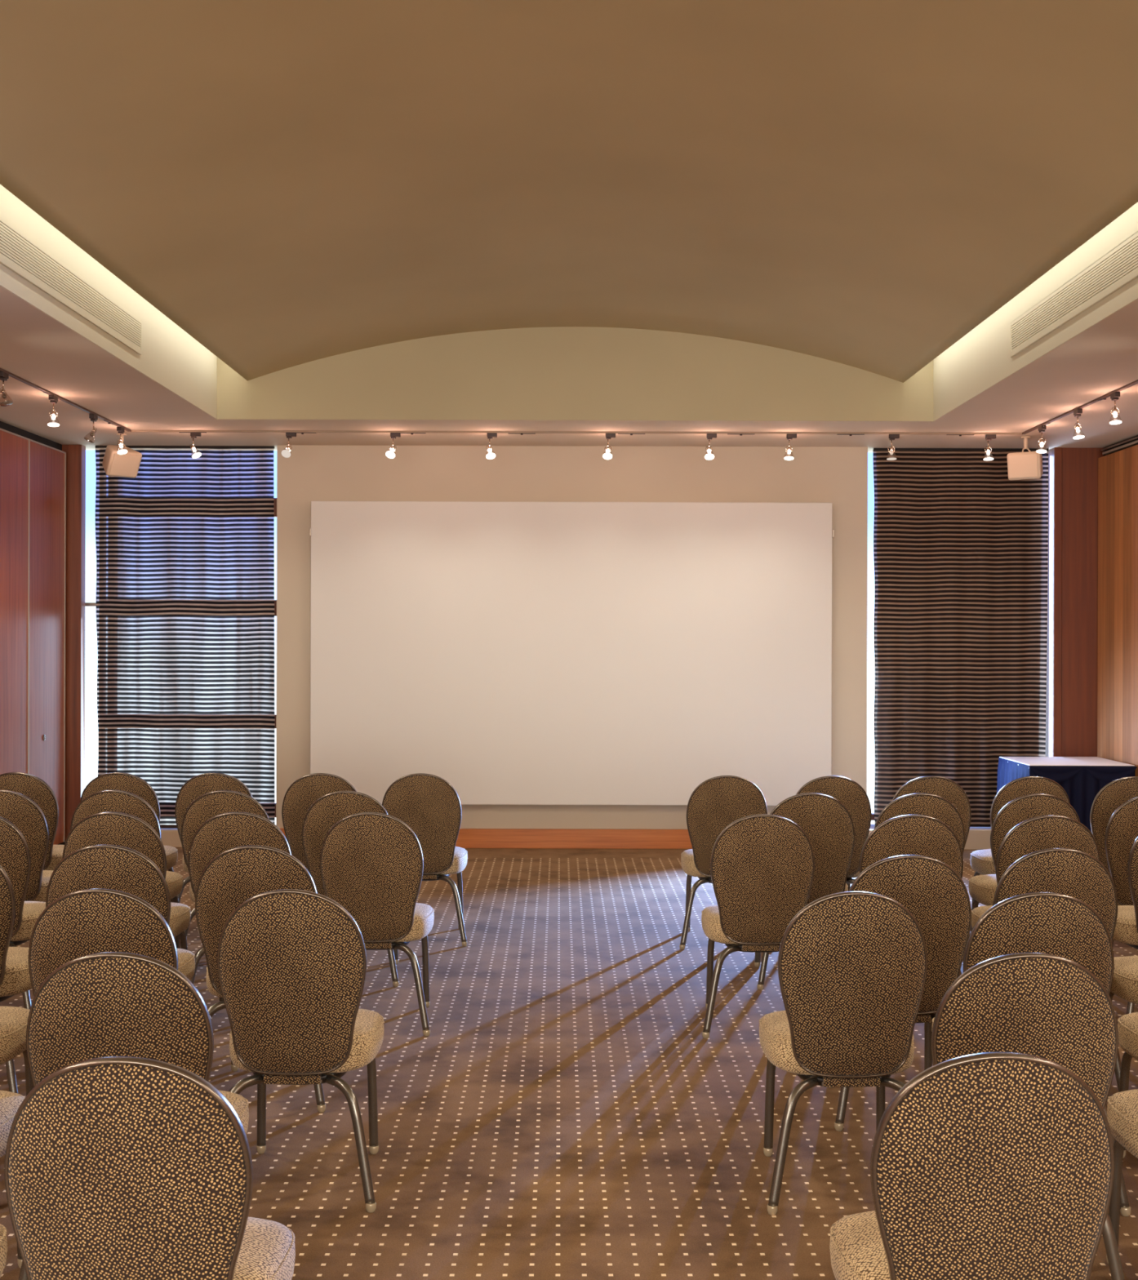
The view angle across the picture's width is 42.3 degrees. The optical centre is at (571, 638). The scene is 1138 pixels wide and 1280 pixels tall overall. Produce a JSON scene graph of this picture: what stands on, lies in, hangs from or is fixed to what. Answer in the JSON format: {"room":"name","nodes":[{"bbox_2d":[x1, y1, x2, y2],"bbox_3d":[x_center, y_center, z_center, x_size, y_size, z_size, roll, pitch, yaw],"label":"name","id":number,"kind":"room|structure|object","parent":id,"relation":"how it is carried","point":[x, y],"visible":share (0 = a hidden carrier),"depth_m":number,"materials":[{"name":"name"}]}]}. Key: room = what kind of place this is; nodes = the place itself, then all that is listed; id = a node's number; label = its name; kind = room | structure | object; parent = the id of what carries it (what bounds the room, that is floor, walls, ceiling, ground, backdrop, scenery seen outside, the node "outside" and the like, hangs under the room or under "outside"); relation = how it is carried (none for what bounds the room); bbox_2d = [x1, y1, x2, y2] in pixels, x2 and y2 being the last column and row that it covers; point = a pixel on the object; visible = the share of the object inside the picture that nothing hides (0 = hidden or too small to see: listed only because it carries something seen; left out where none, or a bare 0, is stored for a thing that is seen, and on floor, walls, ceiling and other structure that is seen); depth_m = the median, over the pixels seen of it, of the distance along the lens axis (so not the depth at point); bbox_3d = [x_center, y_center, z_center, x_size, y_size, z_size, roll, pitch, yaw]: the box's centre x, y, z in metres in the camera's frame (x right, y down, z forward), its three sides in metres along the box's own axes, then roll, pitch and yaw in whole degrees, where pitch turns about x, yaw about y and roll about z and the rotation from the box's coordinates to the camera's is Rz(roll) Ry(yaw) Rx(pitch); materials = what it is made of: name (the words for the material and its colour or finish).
{"room":"assembly chamber","nodes":[
{"label":"assembly chamber","id":0,"kind":"room"},
{"bbox_2d":[0,421,66,844],"bbox_3d":[-4.169,0.054,2.940,0.411,3.168,17.880,0,0,0],"label":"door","id":1,"kind":"structure","parent":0,"point":[33,467],"depth_m":10.85,"materials":[{"name":"brown wood"}]},
{"bbox_2d":[62,444,85,840],"bbox_3d":[-3.945,0.054,11.650,0.159,3.168,0.100,0,0,0],"label":"trim","id":2,"kind":"structure","parent":1,"relation":"attached to","point":[75,454],"depth_m":11.60,"materials":[{"name":"brown wood"}]},
{"bbox_2d":[0,0,1137,452],"bbox_3d":[0.092,-2.109,3.000,8.919,1.182,18.600,0,0,0],"label":"ceiling","id":3,"kind":"structure","parent":0,"point":[635,215],"depth_m":6.94,"materials":[{"name":"paint"}]},
{"bbox_2d":[0,368,131,431],"bbox_3d":[-3.231,-1.515,7.380,0.024,0.026,6.760,0,0,0],"label":"track","id":4,"kind":"object","parent":3,"relation":"attached to","point":[50,393],"visible":1,"depth_m":9.32,"materials":[{"name":"brown metal"}]},
{"bbox_2d":[0,371,13,406],"bbox_3d":[-3.211,-1.418,8.367,0.074,0.192,0.085,0,0,0],"label":"track spotlight","id":5,"kind":"object","parent":4,"relation":"hanging from","point":[4,376],"visible":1,"depth_m":8.36,"materials":[{"name":"silver metal"}]},
{"bbox_2d":[47,395,59,426],"bbox_3d":[-3.227,-1.419,9.176,0.075,0.189,0.088,0,0,0],"label":"track spotlight","id":6,"kind":"object","parent":4,"relation":"hanging from","point":[54,399],"visible":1,"depth_m":9.17,"materials":[{"name":"white metal"}]},
{"bbox_2d":[84,413,97,443],"bbox_3d":[-3.255,-1.417,9.949,0.085,0.193,0.089,0,0,0],"label":"track spotlight","id":7,"kind":"object","parent":4,"relation":"hanging from","point":[93,417],"visible":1,"depth_m":9.94,"materials":[{"name":"silver metal"}]},
{"bbox_2d":[116,426,127,454],"bbox_3d":[-3.215,-1.417,10.543,0.075,0.192,0.094,0,0,0],"label":"track spotlight","id":8,"kind":"object","parent":4,"relation":"hanging from","point":[121,430],"visible":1,"depth_m":10.54,"materials":[{"name":"white metal"}]},
{"bbox_2d":[0,216,142,355],"bbox_3d":[-2.457,-1.716,6.150,0.014,0.197,4.500,0,0,0],"label":"ceiling vent","id":9,"kind":"object","parent":3,"relation":"in","point":[19,253],"visible":1,"depth_m":7.14,"materials":[{"name":"metal"}]},
{"bbox_2d":[102,433,142,478],"bbox_3d":[-3.360,-1.365,10.958,0.236,0.323,0.247,0,0,44],"label":"loudspeaker","id":10,"kind":"object","parent":3,"relation":"hanging from","point":[127,464],"visible":0.86,"depth_m":10.90,"materials":[{"name":"white plastic"}]},
{"bbox_2d":[109,453,141,476],"bbox_3d":[-3.306,-1.285,10.905,0.085,0.153,0.216,0,0,44],"label":"grille","id":11,"kind":"object","parent":10,"relation":"attached to","point":[127,464],"depth_m":10.90,"materials":[{"name":"beige fabric"}]},
{"bbox_2d":[95,445,275,828],"bbox_3d":[-3.061,-0.012,11.664,1.432,3.028,0.042,0,0,0],"label":"window blind","id":12,"kind":"object","parent":3,"relation":"hanging from","point":[184,604],"visible":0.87,"depth_m":11.66,"materials":[{"name":"black fabric"}]},
{"bbox_2d":[131,430,1022,435],"bbox_3d":[0.037,-1.505,10.780,6.535,0.026,0.024,0,0,0],"label":"track","id":13,"kind":"object","parent":3,"relation":"attached to","point":[302,432],"visible":1,"depth_m":10.77,"materials":[{"name":"beige"}]},
{"bbox_2d":[190,431,201,458],"bbox_3d":[-2.749,-1.416,10.766,0.085,0.193,0.078,0,0,0],"label":"track spotlight","id":14,"kind":"object","parent":13,"relation":"hanging from","point":[193,434],"visible":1,"depth_m":10.76,"materials":[{"name":"white metal"}]},
{"bbox_2d":[281,432,296,457],"bbox_3d":[-2.067,-1.415,10.757,0.082,0.189,0.110,0,0,25],"label":"track spotlight","id":15,"kind":"object","parent":13,"relation":"hanging from","point":[286,453],"visible":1,"depth_m":10.76,"materials":[{"name":"white metal"}]},
{"bbox_2d":[386,432,400,458],"bbox_3d":[-1.304,-1.412,10.760,0.080,0.191,0.113,0,0,32],"label":"track spotlight","id":16,"kind":"object","parent":13,"relation":"hanging from","point":[389,454],"visible":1,"depth_m":10.76,"materials":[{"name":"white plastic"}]},
{"bbox_2d":[485,432,497,459],"bbox_3d":[-0.586,-1.409,10.757,0.082,0.193,0.084,0,0,0],"label":"track spotlight","id":17,"kind":"object","parent":13,"relation":"hanging from","point":[490,455],"visible":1,"depth_m":10.76,"materials":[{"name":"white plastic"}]},
{"bbox_2d":[602,433,615,459],"bbox_3d":[0.274,-1.407,10.755,0.096,0.192,0.086,0,0,0],"label":"track spotlight","id":18,"kind":"object","parent":13,"relation":"hanging from","point":[607,455],"visible":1,"depth_m":10.76,"materials":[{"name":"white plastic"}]},
{"bbox_2d":[704,433,716,459],"bbox_3d":[1.016,-1.405,10.756,0.092,0.193,0.083,0,0,0],"label":"track spotlight","id":19,"kind":"object","parent":13,"relation":"hanging from","point":[709,436],"visible":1,"depth_m":10.76,"materials":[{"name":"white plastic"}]},
{"bbox_2d":[783,433,796,460],"bbox_3d":[1.600,-1.404,10.765,0.096,0.190,0.074,0,0,0],"label":"track spotlight","id":20,"kind":"object","parent":13,"relation":"hanging from","point":[788,436],"visible":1,"depth_m":10.76,"materials":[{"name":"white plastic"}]},
{"bbox_2d":[886,434,899,460],"bbox_3d":[2.352,-1.403,10.773,0.092,0.188,0.075,0,0,0],"label":"track spotlight","id":21,"kind":"object","parent":13,"relation":"hanging from","point":[891,437],"visible":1,"depth_m":10.77,"materials":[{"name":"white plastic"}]},
{"bbox_2d":[983,434,995,460],"bbox_3d":[3.059,-1.401,10.770,0.092,0.188,0.074,0,0,0],"label":"track spotlight","id":22,"kind":"object","parent":13,"relation":"hanging from","point":[988,437],"visible":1,"depth_m":10.77,"materials":[{"name":"white metal"}]},
{"bbox_2d":[872,448,1048,826],"bbox_3d":[3.079,-0.009,11.687,1.386,2.998,0.087,0,0,0],"label":"window blind","id":23,"kind":"object","parent":3,"relation":"hanging from","point":[961,546],"visible":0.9,"depth_m":11.67,"materials":[{"name":"brown fabric"}]},
{"bbox_2d":[1007,435,1042,479],"bbox_3d":[3.393,-1.344,10.962,0.247,0.326,0.208,0,0,36],"label":"loudspeaker","id":24,"kind":"object","parent":3,"relation":"hanging from","point":[1022,465],"visible":0.95,"depth_m":10.89,"materials":[{"name":"white plastic"}]},
{"bbox_2d":[1008,453,1038,478],"bbox_3d":[3.342,-1.278,10.892,0.216,0.170,0.034,0,0,36],"label":"grille","id":25,"kind":"object","parent":24,"relation":"attached to","point":[1020,465],"depth_m":10.89,"materials":[{"name":"beige fabric"}]},
{"bbox_2d":[1009,231,1137,357],"bbox_3d":[2.507,-1.701,6.150,0.014,0.197,4.500,0,0,0],"label":"ceiling vent","id":26,"kind":"object","parent":3,"relation":"in","point":[1117,268],"visible":1,"depth_m":7.28,"materials":[{"name":"metal"}]},
{"bbox_2d":[1022,379,1137,434],"bbox_3d":[3.304,-1.495,7.380,0.024,0.026,6.760,0,0,0],"label":"track","id":27,"kind":"object","parent":3,"relation":"attached to","point":[1104,397],"visible":1,"depth_m":9.46,"materials":[{"name":"brown metal"}]},
{"bbox_2d":[1035,425,1046,453],"bbox_3d":[3.297,-1.400,10.336,0.074,0.189,0.088,0,0,0],"label":"track spotlight","id":28,"kind":"object","parent":27,"relation":"hanging from","point":[1041,428],"visible":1,"depth_m":10.33,"materials":[{"name":"white metal"}]},
{"bbox_2d":[1072,408,1084,439],"bbox_3d":[3.308,-1.400,9.606,0.075,0.189,0.088,0,0,0],"label":"track spotlight","id":29,"kind":"object","parent":27,"relation":"hanging from","point":[1077,413],"visible":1,"depth_m":9.60,"materials":[{"name":"white metal"}]},
{"bbox_2d":[1109,391,1121,424],"bbox_3d":[3.304,-1.400,8.946,0.075,0.189,0.088,0,0,0],"label":"track spotlight","id":30,"kind":"object","parent":27,"relation":"hanging from","point":[1114,396],"visible":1,"depth_m":8.94,"materials":[{"name":"white metal"}]},
{"bbox_2d":[0,847,1137,1279],"bbox_3d":[0.080,1.710,3.000,8.919,0.120,18.600,0,0,0],"label":"floor","id":31,"kind":"structure","parent":0,"point":[566,1111],"depth_m":5.13,"materials":[{"name":"carpet"}]},
{"bbox_2d":[0,1223,7,1277],"bbox_3d":[-1.357,1.183,2.787,0.513,0.927,0.541,0,0,1],"label":"banquet chair","id":32,"kind":"object","parent":31,"relation":"on","point":[3,1240],"visible":1,"depth_m":2.93,"materials":[{"name":"fabric"}]},
{"bbox_2d":[0,1090,25,1268],"bbox_3d":[-1.610,1.182,3.617,0.513,0.927,0.541,0,0,0],"label":"banquet chair","id":33,"kind":"object","parent":31,"relation":"on","point":[10,1102],"visible":0.26,"depth_m":3.68,"materials":[{"name":"fabric"}]},
{"bbox_2d":[0,864,31,1093],"bbox_3d":[-2.170,1.180,5.375,0.513,0.927,0.541,0,0,0],"label":"banquet chair","id":34,"kind":"object","parent":31,"relation":"on","point":[15,977],"visible":0.51,"depth_m":5.18,"materials":[{"name":"fabric"}]},
{"bbox_2d":[0,1006,33,1096],"bbox_3d":[-1.907,1.181,4.483,0.513,0.927,0.541,0,0,-1],"label":"banquet chair","id":35,"kind":"object","parent":31,"relation":"on","point":[13,1020],"visible":0.55,"depth_m":4.50,"materials":[{"name":"fabric"}]},
{"bbox_2d":[0,816,45,1009],"bbox_3d":[-2.475,1.179,6.341,0.513,0.927,0.541,0,0,-1],"label":"banquet chair","id":36,"kind":"object","parent":31,"relation":"on","point":[15,854],"visible":0.42,"depth_m":6.12,"materials":[{"name":"fabric"}]},
{"bbox_2d":[0,790,53,902],"bbox_3d":[-2.707,1.179,7.207,0.513,0.927,0.541,0,0,1],"label":"banquet chair","id":37,"kind":"object","parent":31,"relation":"on","point":[17,808],"visible":0.28,"depth_m":6.97,"materials":[{"name":"fabric"}]},
{"bbox_2d":[0,772,64,870],"bbox_3d":[-2.975,1.178,8.120,0.513,0.927,0.541,0,0,0],"label":"banquet chair","id":38,"kind":"object","parent":31,"relation":"on","point":[33,787],"visible":0.21,"depth_m":7.88,"materials":[{"name":"fabric"}]},
{"bbox_2d":[28,888,210,1017],"bbox_3d":[-1.362,1.183,4.477,0.513,0.927,0.541,0,0,1],"label":"banquet chair","id":39,"kind":"object","parent":31,"relation":"on","point":[82,922],"visible":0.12,"depth_m":4.22,"materials":[{"name":"fabric"}]},
{"bbox_2d":[45,844,195,980],"bbox_3d":[-1.637,1.182,5.376,0.513,0.927,0.541,0,0,-1],"label":"banquet chair","id":40,"kind":"object","parent":31,"relation":"on","point":[113,867],"visible":0.2,"depth_m":5.12,"materials":[{"name":"fabric"}]},
{"bbox_2d":[62,812,191,950],"bbox_3d":[-1.907,1.181,6.338,0.513,0.927,0.541,0,0,1],"label":"banquet chair","id":41,"kind":"object","parent":31,"relation":"on","point":[117,828],"visible":0.27,"depth_m":6.09,"materials":[{"name":"fabric"}]},
{"bbox_2d":[70,790,182,948],"bbox_3d":[-2.174,1.180,7.215,0.513,0.927,0.541,0,0,1],"label":"banquet chair","id":42,"kind":"object","parent":31,"relation":"on","point":[106,801],"visible":0.18,"depth_m":6.96,"materials":[{"name":"fabric"}]},
{"bbox_2d":[80,772,177,902],"bbox_3d":[-2.433,1.179,8.129,0.513,0.927,0.541,0,0,-1],"label":"banquet chair","id":43,"kind":"object","parent":31,"relation":"on","point":[122,781],"visible":0.14,"depth_m":7.88,"materials":[{"name":"fabric"}]},
{"bbox_2d":[18,951,248,1279],"bbox_3d":[-1.047,1.183,3.625,0.513,0.927,0.541,0,0,0],"label":"banquet chair","id":44,"kind":"object","parent":31,"relation":"on","point":[105,1004],"visible":0.27,"depth_m":3.37,"materials":[{"name":"fabric"}]},
{"bbox_2d":[4,1056,295,1279],"bbox_3d":[-0.778,1.184,2.781,0.513,0.927,0.541,0,0,1],"label":"banquet chair","id":45,"kind":"object","parent":31,"relation":"on","point":[117,1167],"visible":1,"depth_m":2.54,"materials":[{"name":"fabric"}]},
{"bbox_2d":[174,773,253,902],"bbox_3d":[-1.913,1.181,8.123,0.513,0.927,0.541,0,0,1],"label":"banquet chair","id":46,"kind":"object","parent":31,"relation":"on","point":[197,786],"visible":0.19,"depth_m":7.87,"materials":[{"name":"fabric"}]},
{"bbox_2d":[177,790,270,948],"bbox_3d":[-1.640,1.182,7.216,0.513,0.927,0.541,0,0,0],"label":"banquet chair","id":47,"kind":"object","parent":31,"relation":"on","point":[207,806],"visible":0.2,"depth_m":6.96,"materials":[{"name":"fabric"}]},
{"bbox_2d":[187,812,291,1001],"bbox_3d":[-1.387,1.182,6.350,0.513,0.927,0.541,0,0,1],"label":"banquet chair","id":48,"kind":"object","parent":31,"relation":"on","point":[221,833],"visible":0.2,"depth_m":6.10,"materials":[{"name":"fabric"}]},
{"bbox_2d":[195,845,325,1112],"bbox_3d":[-1.100,1.183,5.368,0.513,0.927,0.541,0,0,1],"label":"banquet chair","id":49,"kind":"object","parent":31,"relation":"on","point":[236,875],"visible":0.3,"depth_m":5.12,"materials":[{"name":"fabric"}]},
{"bbox_2d":[217,888,384,1213],"bbox_3d":[-0.816,1.184,4.477,0.513,0.927,0.541,0,0,0],"label":"banquet chair","id":50,"kind":"object","parent":31,"relation":"on","point":[291,963],"visible":0.91,"depth_m":4.24,"materials":[{"name":"fabric"}]},
{"bbox_2d":[281,773,356,870],"bbox_3d":[-1.340,1.183,8.121,0.513,0.927,0.541,0,0,0],"label":"banquet chair","id":51,"kind":"object","parent":31,"relation":"on","point":[307,789],"visible":0.22,"depth_m":7.87,"materials":[{"name":"fabric"}]},
{"bbox_2d":[302,791,399,986],"bbox_3d":[-1.065,1.183,7.209,0.513,0.927,0.541,0,0,0],"label":"banquet chair","id":52,"kind":"object","parent":31,"relation":"on","point":[331,808],"visible":0.23,"depth_m":6.96,"materials":[{"name":"fabric"}]},
{"bbox_2d":[320,812,434,1036],"bbox_3d":[-0.836,1.184,6.352,0.513,0.927,0.541,0,0,1],"label":"banquet chair","id":53,"kind":"object","parent":31,"relation":"on","point":[371,864],"visible":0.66,"depth_m":6.12,"materials":[{"name":"fabric"}]},
{"bbox_2d":[382,773,467,946],"bbox_3d":[-0.805,1.184,8.127,0.513,0.927,0.541,0,0,0],"label":"banquet chair","id":54,"kind":"object","parent":31,"relation":"on","point":[428,804],"visible":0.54,"depth_m":7.89,"materials":[{"name":"fabric"}]},
{"bbox_2d":[679,775,767,950],"bbox_3d":[0.835,1.189,8.059,0.513,0.927,0.541,0,0,1],"label":"banquet chair","id":55,"kind":"object","parent":31,"relation":"on","point":[716,802],"visible":0.49,"depth_m":7.82,"materials":[{"name":"fabric"}]},
{"bbox_2d":[701,813,814,1039],"bbox_3d":[0.798,1.189,6.325,0.513,0.927,0.541,0,0,0],"label":"banquet chair","id":56,"kind":"object","parent":31,"relation":"on","point":[762,865],"visible":0.8,"depth_m":6.09,"materials":[{"name":"fabric"}]},
{"bbox_2d":[754,792,855,990],"bbox_3d":[1.119,1.190,7.176,0.513,0.927,0.541,0,0,-1],"label":"banquet chair","id":57,"kind":"object","parent":31,"relation":"on","point":[827,823],"visible":0.31,"depth_m":6.93,"materials":[{"name":"fabric"}]},
{"bbox_2d":[795,775,871,890],"bbox_3d":[1.385,1.191,8.057,0.513,0.927,0.541,0,0,-1],"label":"banquet chair","id":58,"kind":"object","parent":31,"relation":"on","point":[845,790],"visible":0.25,"depth_m":7.81,"materials":[{"name":"fabric"}]},
{"bbox_2d":[759,891,927,1215],"bbox_3d":[0.809,1.189,4.469,0.513,0.927,0.541,0,0,-1],"label":"banquet chair","id":59,"kind":"object","parent":31,"relation":"on","point":[852,966],"visible":0.87,"depth_m":4.24,"materials":[{"name":"fabric"}]},
{"bbox_2d":[827,854,971,1131],"bbox_3d":[1.133,1.190,5.188,0.513,0.927,0.541,0,0,0],"label":"banquet chair","id":60,"kind":"object","parent":31,"relation":"on","point":[937,897],"visible":0.41,"depth_m":4.94,"materials":[{"name":"fabric"}]},
{"bbox_2d":[858,814,963,975],"bbox_3d":[1.407,1.191,6.330,0.513,0.927,0.541,0,0,-1],"label":"banquet chair","id":61,"kind":"object","parent":31,"relation":"on","point":[907,834],"visible":0.2,"depth_m":6.08,"materials":[{"name":"fabric"}]},
{"bbox_2d":[874,793,964,855],"bbox_3d":[1.646,1.191,7.179,0.513,0.927,0.541,0,0,1],"label":"banquet chair","id":62,"kind":"object","parent":31,"relation":"on","point":[938,807],"visible":0.08,"depth_m":6.93,"materials":[{"name":"fabric"}]},
{"bbox_2d":[892,776,971,907],"bbox_3d":[1.920,1.192,8.058,0.513,0.927,0.541,0,0,1],"label":"banquet chair","id":63,"kind":"object","parent":31,"relation":"on","point":[948,789],"visible":0.16,"depth_m":7.81,"materials":[{"name":"fabric"}]},
{"bbox_2d":[829,1051,1114,1279],"bbox_3d":[0.750,1.189,2.825,0.513,0.927,0.541,0,0,-1],"label":"banquet chair","id":64,"kind":"object","parent":31,"relation":"on","point":[999,1165],"visible":1,"depth_m":2.58,"materials":[{"name":"fabric"}]},
{"bbox_2d":[969,776,1070,909],"bbox_3d":[2.453,1.194,8.062,0.513,0.927,0.541,0,0,-1],"label":"banquet chair","id":65,"kind":"object","parent":31,"relation":"on","point":[981,860],"visible":0.21,"depth_m":7.82,"materials":[{"name":"fabric"}]},
{"bbox_2d":[968,793,1079,931],"bbox_3d":[2.203,1.193,7.172,0.513,0.927,0.541,0,0,0],"label":"banquet chair","id":66,"kind":"object","parent":31,"relation":"on","point":[982,888],"visible":0.22,"depth_m":6.93,"materials":[{"name":"fabric"}]},
{"bbox_2d":[930,952,1124,1279],"bbox_3d":[1.066,1.190,3.648,0.513,0.927,0.541,0,0,1],"label":"banquet chair","id":67,"kind":"object","parent":31,"relation":"on","point":[1051,1007],"visible":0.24,"depth_m":3.40,"materials":[{"name":"fabric"}]},
{"bbox_2d":[931,892,1130,1217],"bbox_3d":[1.349,1.190,4.465,0.513,0.927,0.541,0,0,0],"label":"banquet chair","id":68,"kind":"object","parent":31,"relation":"on","point":[1064,926],"visible":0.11,"depth_m":4.21,"materials":[{"name":"fabric"}]},
{"bbox_2d":[971,814,1100,928],"bbox_3d":[1.977,1.192,6.324,0.513,0.927,0.541,0,0,0],"label":"banquet chair","id":69,"kind":"object","parent":31,"relation":"on","point":[1033,834],"visible":0.16,"depth_m":6.07,"materials":[{"name":"fabric"}]},
{"bbox_2d":[992,848,1120,1092],"bbox_3d":[1.700,1.192,5.360,0.513,0.927,0.541,0,0,0],"label":"banquet chair","id":70,"kind":"object","parent":31,"relation":"on","point":[1077,874],"visible":0.14,"depth_m":5.11,"materials":[{"name":"fabric"}]},
{"bbox_2d":[996,756,1137,831],"bbox_3d":[3.723,1.291,11.100,0.828,0.740,0.800,0,0,0],"label":"table","id":71,"kind":"object","parent":31,"relation":"on","point":[1082,778],"visible":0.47,"depth_m":10.73,"materials":[{"name":"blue fabric"}]},
{"bbox_2d":[1089,776,1137,873],"bbox_3d":[2.983,1.195,8.057,0.513,0.927,0.541,0,0,0],"label":"banquet chair","id":72,"kind":"object","parent":31,"relation":"on","point":[1116,793],"visible":0.16,"depth_m":7.82,"materials":[{"name":"fabric"}]},
{"bbox_2d":[1104,796,1137,945],"bbox_3d":[2.746,1.195,7.167,0.513,0.927,0.541,0,0,0],"label":"banquet chair","id":73,"kind":"object","parent":31,"relation":"on","point":[1122,828],"visible":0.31,"depth_m":6.94,"materials":[{"name":"fabric"}]},
{"bbox_2d":[1106,1088,1137,1264],"bbox_3d":[1.610,1.191,3.652,0.513,0.927,0.541,0,0,1],"label":"banquet chair","id":74,"kind":"object","parent":31,"relation":"on","point":[1122,1106],"visible":0.75,"depth_m":3.77,"materials":[{"name":"fabric"}]},
{"bbox_2d":[1109,955,1137,1004],"bbox_3d":[2.173,1.193,5.277,0.513,0.927,0.541,0,0,0],"label":"banquet chair","id":75,"kind":"object","parent":31,"relation":"on","point":[1125,978],"visible":0.41,"depth_m":5.25,"materials":[{"name":"fabric"}]},
{"bbox_2d":[1112,836,1137,1014],"bbox_3d":[2.523,1.194,6.317,0.514,0.927,0.541,0,0,-1],"label":"banquet chair","id":76,"kind":"object","parent":31,"relation":"on","point":[1126,931],"visible":0.39,"depth_m":6.18,"materials":[{"name":"fabric"}]},
{"bbox_2d":[1117,1012,1137,1158],"bbox_3d":[1.940,1.192,4.463,0.513,0.927,0.541,0,0,0],"label":"banquet chair","id":77,"kind":"object","parent":31,"relation":"on","point":[1127,1024],"visible":0.71,"depth_m":4.58,"materials":[{"name":"fabric"}]},
{"bbox_2d":[275,444,867,829],"bbox_3d":[0.002,0.066,11.765,4.655,3.168,0.330,0,0,0],"label":"wall","id":78,"kind":"structure","parent":0,"point":[837,476],"depth_m":11.60,"materials":[{"name":"paint"}]},
{"bbox_2d":[160,828,182,847],"bbox_3d":[-3.101,1.575,11.755,1.538,0.132,0.350,0,0,0],"label":"trim","id":79,"kind":"structure","parent":78,"relation":"attached to","point":[170,837],"depth_m":11.58,"materials":[{"name":"stone"}]},
{"bbox_2d":[84,497,276,817],"bbox_3d":[-3.178,-0.018,11.870,1.705,3.018,0.084,0,0,0],"label":"window","id":80,"kind":"structure","parent":78,"relation":"in","point":[86,604],"depth_m":11.84,"materials":[{"name":"brown wood"}]},
{"bbox_2d":[279,827,692,848],"bbox_3d":[-0.002,1.574,11.585,4.655,0.152,0.030,0,0,0],"label":"baseboard","id":81,"kind":"structure","parent":78,"relation":"attached to","point":[573,838],"depth_m":11.57,"materials":[{"name":"brown wood"}]},
{"bbox_2d":[309,501,834,805],"bbox_3d":[0.000,0.115,11.550,4.110,2.370,0.100,0,0,0],"label":"screen","id":82,"kind":"object","parent":78,"relation":"attached to","point":[504,653],"visible":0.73,"depth_m":11.50,"materials":[{"name":"fabric"}]},
{"bbox_2d":[868,824,991,849],"bbox_3d":[3.061,1.582,11.755,1.468,0.155,0.350,0,0,0],"label":"trim","id":83,"kind":"structure","parent":78,"relation":"attached to","point":[979,837],"depth_m":11.58,"materials":[{"name":"stone"}]},
{"bbox_2d":[1097,435,1137,776],"bbox_3d":[4.343,0.079,2.940,0.404,3.168,17.880,0,0,0],"label":"wall","id":84,"kind":"structure","parent":0,"point":[1117,467],"depth_m":11.18,"materials":[{"name":"brown wood"}]},
{"bbox_3d":[4.203,0.078,11.850,0.683,3.168,0.100,0,0,0],"label":"wall","id":85,"kind":"structure","parent":0,"visible":0},
{"bbox_2d":[1045,447,1062,756],"bbox_3d":[3.831,0.077,11.700,0.062,3.168,0.200,0,0,0],"label":"trim","id":86,"kind":"structure","parent":85,"relation":"attached to","point":[1053,700],"depth_m":11.60,"materials":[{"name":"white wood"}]},
{"bbox_2d":[1061,447,1102,756],"bbox_3d":[4.030,0.078,11.706,0.329,3.168,0.188,0,0,0],"label":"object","id":87,"kind":"structure","parent":85,"relation":"attached to","point":[1079,592],"depth_m":11.61,"materials":[{"name":"brown wood"}]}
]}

